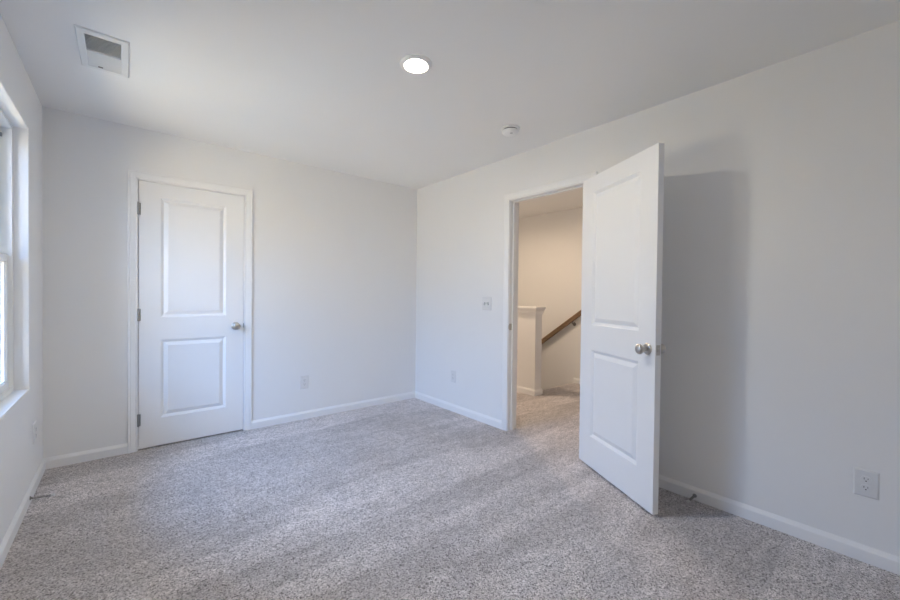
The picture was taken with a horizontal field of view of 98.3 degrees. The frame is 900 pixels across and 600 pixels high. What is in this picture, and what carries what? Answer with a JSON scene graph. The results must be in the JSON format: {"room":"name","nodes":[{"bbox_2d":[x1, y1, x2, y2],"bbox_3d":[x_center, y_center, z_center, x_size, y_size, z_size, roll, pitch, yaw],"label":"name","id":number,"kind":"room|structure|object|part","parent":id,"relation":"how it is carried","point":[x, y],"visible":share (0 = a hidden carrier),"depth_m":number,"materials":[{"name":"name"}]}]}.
{"room":"empty bedroom","nodes":[
{"label":"empty bedroom","id":0,"kind":"room"},
{"bbox_2d":[0,14,42,543],"bbox_3d":[-1.408,0.060,0.895,0.160,2.640,4.590,0,1,-40],"label":"wall","id":1,"kind":"structure","parent":0,"point":[20,459],"depth_m":2.23,"materials":[{"name":"paint"}]},
{"bbox_2d":[0,108,28,419],"bbox_3d":[-2.175,-0.220,1.823,0.150,1.510,0.984,0,1,-40],"label":"window","id":2,"kind":"structure","parent":1,"relation":"in","point":[9,398],"depth_m":2.17,"materials":[{"name":"white plastic"}]},
{"bbox_3d":[-2.191,0.127,1.817,0.004,0.672,0.864,0,1,-40],"label":"pane","id":3,"kind":"part","parent":2,"relation":"part of","materials":[{"name":"clear glass"}]},
{"bbox_3d":[-2.190,0.127,1.817,0.029,0.748,0.939,0,1,-40],"label":"sash","id":4,"kind":"part","parent":2,"relation":"part of","materials":[{"name":"white plastic"}]},
{"bbox_3d":[-2.198,-0.226,1.803,0.089,1.498,0.984,0,1,-40],"label":"frame","id":5,"kind":"part","parent":2,"relation":"part of","materials":[{"name":"white plastic"}]},
{"bbox_3d":[-2.183,0.529,1.832,0.150,0.012,0.984,0,1,-40],"label":"sill","id":6,"kind":"part","parent":2,"relation":"part of","materials":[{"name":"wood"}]},
{"bbox_2d":[0,459,45,569],"bbox_3d":[-1.353,1.143,0.964,0.014,0.074,4.350,0,1,-40],"label":"baseboard","id":7,"kind":"structure","parent":1,"relation":"attached to","point":[9,537],"depth_m":2.00,"materials":[{"name":"wood"}]},
{"bbox_2d":[33,421,36,444],"bbox_3d":[-2.536,0.810,2.380,0.009,0.125,0.083,0,1,-40],"label":"wall outlet","id":8,"kind":"object","parent":1,"relation":"attached to","point":[35,422],"visible":1,"depth_m":2.36,"materials":[{"name":"white plastic"}]},
{"bbox_2d":[30,493,54,499],"bbox_3d":[-2.326,1.120,2.220,0.105,0.022,0.022,0,1,-26],"label":"spring door stop","id":9,"kind":"object","parent":1,"relation":"attached to","point":[52,494],"visible":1,"depth_m":2.22,"materials":[{"name":"metal"}]},
{"bbox_2d":[42,106,416,457],"bbox_3d":[-1.607,0.025,3.639,3.049,2.640,0.120,0,1,-40],"label":"wall","id":10,"kind":"structure","parent":0,"point":[334,254],"depth_m":3.49,"materials":[{"name":"paint"}]},
{"bbox_2d":[43,443,126,468],"bbox_3d":[-2.578,1.108,2.765,0.439,0.074,0.014,0,1,-40],"label":"baseboard","id":11,"kind":"structure","parent":10,"relation":"attached to","point":[94,454],"depth_m":2.75,"materials":[{"name":"wood"}]},
{"bbox_2d":[127,169,252,453],"bbox_3d":[-2.111,0.088,3.210,0.846,2.112,0.136,0,1,-40],"label":"door frame","id":12,"kind":"structure","parent":10,"relation":"attached to","point":[133,177],"depth_m":2.94,"materials":[{"name":"wood"}]},
{"bbox_2d":[137,180,243,448],"bbox_3d":[-2.071,0.116,3.156,0.728,2.035,0.104,0,1,-40],"label":"door","id":13,"kind":"structure","parent":10,"relation":"in","point":[191,259],"depth_m":3.15,"materials":[{"name":"wood"}]},
{"bbox_3d":[-1.828,0.224,3.332,0.057,0.057,0.058,0,1,-40],"label":"knob","id":14,"kind":"part","parent":13,"relation":"part of","materials":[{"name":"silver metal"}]},
{"bbox_2d":[300,375,308,388],"bbox_3d":[-1.400,0.792,3.744,0.083,0.125,0.009,0,1,-40],"label":"wall outlet","id":15,"kind":"object","parent":10,"relation":"attached to","point":[304,380],"visible":1,"depth_m":3.74,"materials":[{"name":"white plastic"}]},
{"bbox_2d":[251,391,414,428],"bbox_3d":[-1.082,1.109,4.013,1.764,0.074,0.014,0,1,-40],"label":"baseboard","id":16,"kind":"structure","parent":10,"relation":"attached to","point":[270,421],"depth_m":3.89,"materials":[{"name":"wood"}]},
{"bbox_2d":[0,383,899,599],"bbox_3d":[0.127,1.278,3.276,5.289,0.220,6.040,0,1,-40],"label":"floor","id":17,"kind":"structure","parent":0,"point":[413,498],"depth_m":2.00,"materials":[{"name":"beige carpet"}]},
{"bbox_2d":[0,0,899,218],"bbox_3d":[0.141,-1.347,3.232,5.529,0.150,6.240,0,1,-40],"label":"ceiling","id":18,"kind":"structure","parent":0,"point":[323,84],"depth_m":2.08,"materials":[{"name":"paint"}]},
{"bbox_2d":[74,24,129,77],"bbox_3d":[-1.793,-1.271,2.020,0.200,0.014,0.414,0,1,-40],"label":"ceiling vent","id":19,"kind":"object","parent":18,"relation":"in","point":[97,50],"visible":1,"depth_m":1.99,"materials":[{"name":"metal"}]},
{"bbox_2d":[400,54,431,73],"bbox_3d":[-0.181,-1.254,2.079,0.173,0.014,0.173,0,1,-40],"label":"recessed light","id":20,"kind":"object","parent":18,"relation":"in","point":[411,63],"visible":1,"depth_m":2.07,"materials":[{"name":"white plastic"}]},
{"bbox_2d":[501,124,519,136],"bbox_3d":[0.444,-1.240,2.864,0.136,0.047,0.136,0,1,-40],"label":"smoke detector","id":21,"kind":"object","parent":18,"relation":"attached to","point":[510,130],"visible":1,"depth_m":2.83,"materials":[{"name":"white plastic"}]},
{"bbox_3d":[0.444,-1.257,2.864,0.136,0.014,0.136,0,1,-40],"label":"plate","id":22,"kind":"part","parent":21,"relation":"part of","materials":[{"name":"white plastic"}]},
{"bbox_2d":[517,314,541,389],"bbox_3d":[0.285,0.640,5.691,0.125,1.000,2.473,0,1,-40],"label":"wall","id":23,"kind":"structure","parent":0,"point":[529,331],"depth_m":4.77,"materials":[{"name":"paint"}]},
{"bbox_2d":[517,386,542,395],"bbox_3d":[0.284,1.103,5.691,0.153,0.074,2.487,0,1,-40],"label":"baseboard","id":24,"kind":"structure","parent":23,"relation":"attached to","point":[520,389],"depth_m":4.77,"materials":[{"name":"wood"}]},
{"bbox_2d":[518,306,545,314],"bbox_3d":[0.301,0.110,5.671,0.193,0.091,2.507,0,1,-40],"label":"trim","id":25,"kind":"structure","parent":23,"relation":"on","point":[521,309],"depth_m":4.75,"materials":[{"name":"wood"}]},
{"bbox_2d":[518,207,582,389],"bbox_3d":[1.756,1.339,5.515,0.120,5.240,4.850,0,1,-40],"label":"wall","id":26,"kind":"structure","parent":0,"point":[550,244],"depth_m":5.69,"materials":[{"name":"paint"}]},
{"bbox_2d":[542,310,580,343],"bbox_3d":[1.273,0.734,5.935,0.083,1.685,2.330,0,1,-40],"label":"handrail","id":27,"kind":"object","parent":26,"relation":"attached to","point":[578,314],"visible":0.3,"depth_m":5.50,"materials":[{"name":"brown wood"}]},
{"bbox_2d":[573,378,579,383],"bbox_3d":[2.462,1.141,4.564,0.014,0.074,2.290,0,1,-40],"label":"baseboard","id":28,"kind":"structure","parent":26,"relation":"attached to","point":[575,380],"depth_m":5.40,"materials":[{"name":"wood"}]},
{"bbox_2d":[415,20,899,556],"bbox_3d":[0.518,0.049,3.563,0.116,2.640,6.220,0,1,-40],"label":"wall","id":29,"kind":"structure","parent":0,"point":[780,376],"depth_m":2.08,"materials":[{"name":"paint"}]},
{"bbox_2d":[451,370,455,382],"bbox_3d":[0.034,0.794,4.045,0.009,0.125,0.083,0,1,-40],"label":"wall outlet","id":30,"kind":"object","parent":29,"relation":"attached to","point":[453,373],"visible":1,"depth_m":4.04,"materials":[{"name":"white plastic"}]},
{"bbox_2d":[415,391,500,428],"bbox_3d":[0.027,1.121,4.049,0.014,0.074,1.380,0,1,-40],"label":"baseboard","id":31,"kind":"structure","parent":29,"relation":"attached to","point":[471,414],"depth_m":3.94,"materials":[{"name":"wood"}]},
{"bbox_2d":[482,297,491,310],"bbox_3d":[0.339,0.035,3.667,0.026,0.124,0.122,0,1,-40],"label":"light switch","id":32,"kind":"object","parent":29,"relation":"attached to","point":[486,301],"visible":1,"depth_m":3.67,"materials":[{"name":"white plastic"}]},
{"bbox_2d":[501,171,597,430],"bbox_3d":[0.815,0.120,3.206,0.148,2.112,0.890,0,1,-40],"label":"door frame","id":33,"kind":"structure","parent":29,"relation":"attached to","point":[512,200],"depth_m":3.48,"materials":[{"name":"wood"}]},
{"bbox_3d":[0.866,0.120,3.249,0.016,2.112,0.890,0,1,-40],"label":"casing","id":34,"kind":"part","parent":33,"relation":"part of","materials":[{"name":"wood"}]},
{"bbox_2d":[579,142,665,514],"bbox_3d":[1.059,0.157,2.494,0.174,2.032,0.774,0,1,-12],"label":"door","id":35,"kind":"structure","parent":29,"relation":"in","point":[622,348],"depth_m":2.38,"materials":[{"name":"wood"}]},
{"bbox_3d":[1.068,0.274,2.173,0.058,0.057,0.057,0,1,-12],"label":"knob","id":36,"kind":"part","parent":35,"relation":"part of","materials":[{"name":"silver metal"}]},
{"bbox_3d":[1.137,0.275,2.126,0.024,0.056,0.002,0,1,-12],"label":"latch plate","id":37,"kind":"part","parent":35,"relation":"part of","materials":[{"name":"silver metal"}]},
{"bbox_3d":[1.181,0.275,2.197,0.058,0.057,0.057,0,1,-12],"label":"knob","id":38,"kind":"part","parent":35,"relation":"part of","materials":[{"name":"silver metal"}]},
{"bbox_2d":[687,494,696,502],"bbox_3d":[1.418,1.166,2.286,0.110,0.022,0.022,0,1,-40],"label":"spring door stop","id":39,"kind":"object","parent":29,"relation":"attached to","point":[694,495],"visible":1,"depth_m":2.29,"materials":[{"name":"metal"}]},
{"bbox_2d":[659,475,899,574],"bbox_3d":[1.705,1.163,2.037,0.014,0.074,2.080,0,1,-40],"label":"baseboard","id":40,"kind":"structure","parent":29,"relation":"attached to","point":[869,555],"depth_m":1.99,"materials":[{"name":"wood"}]},
{"bbox_2d":[853,467,879,499],"bbox_3d":[1.914,0.845,1.791,0.009,0.125,0.083,0,1,-40],"label":"wall outlet","id":41,"kind":"object","parent":29,"relation":"attached to","point":[866,483],"visible":1,"depth_m":1.79,"materials":[{"name":"white plastic"}]},
{"bbox_2d":[861,484,870,491],"bbox_3d":[1.912,0.864,1.789,0.003,0.028,0.034,0,1,-40],"label":"receptacle","id":42,"kind":"object","parent":41,"relation":"attached to","point":[864,487],"depth_m":1.79,"materials":[{"name":"white plastic"}]},
{"bbox_2d":[861,476,871,482],"bbox_3d":[1.912,0.825,1.789,0.003,0.028,0.034,0,1,-40],"label":"receptacle","id":43,"kind":"object","parent":41,"relation":"attached to","point":[864,479],"depth_m":1.79,"materials":[{"name":"white plastic"}]}
]}

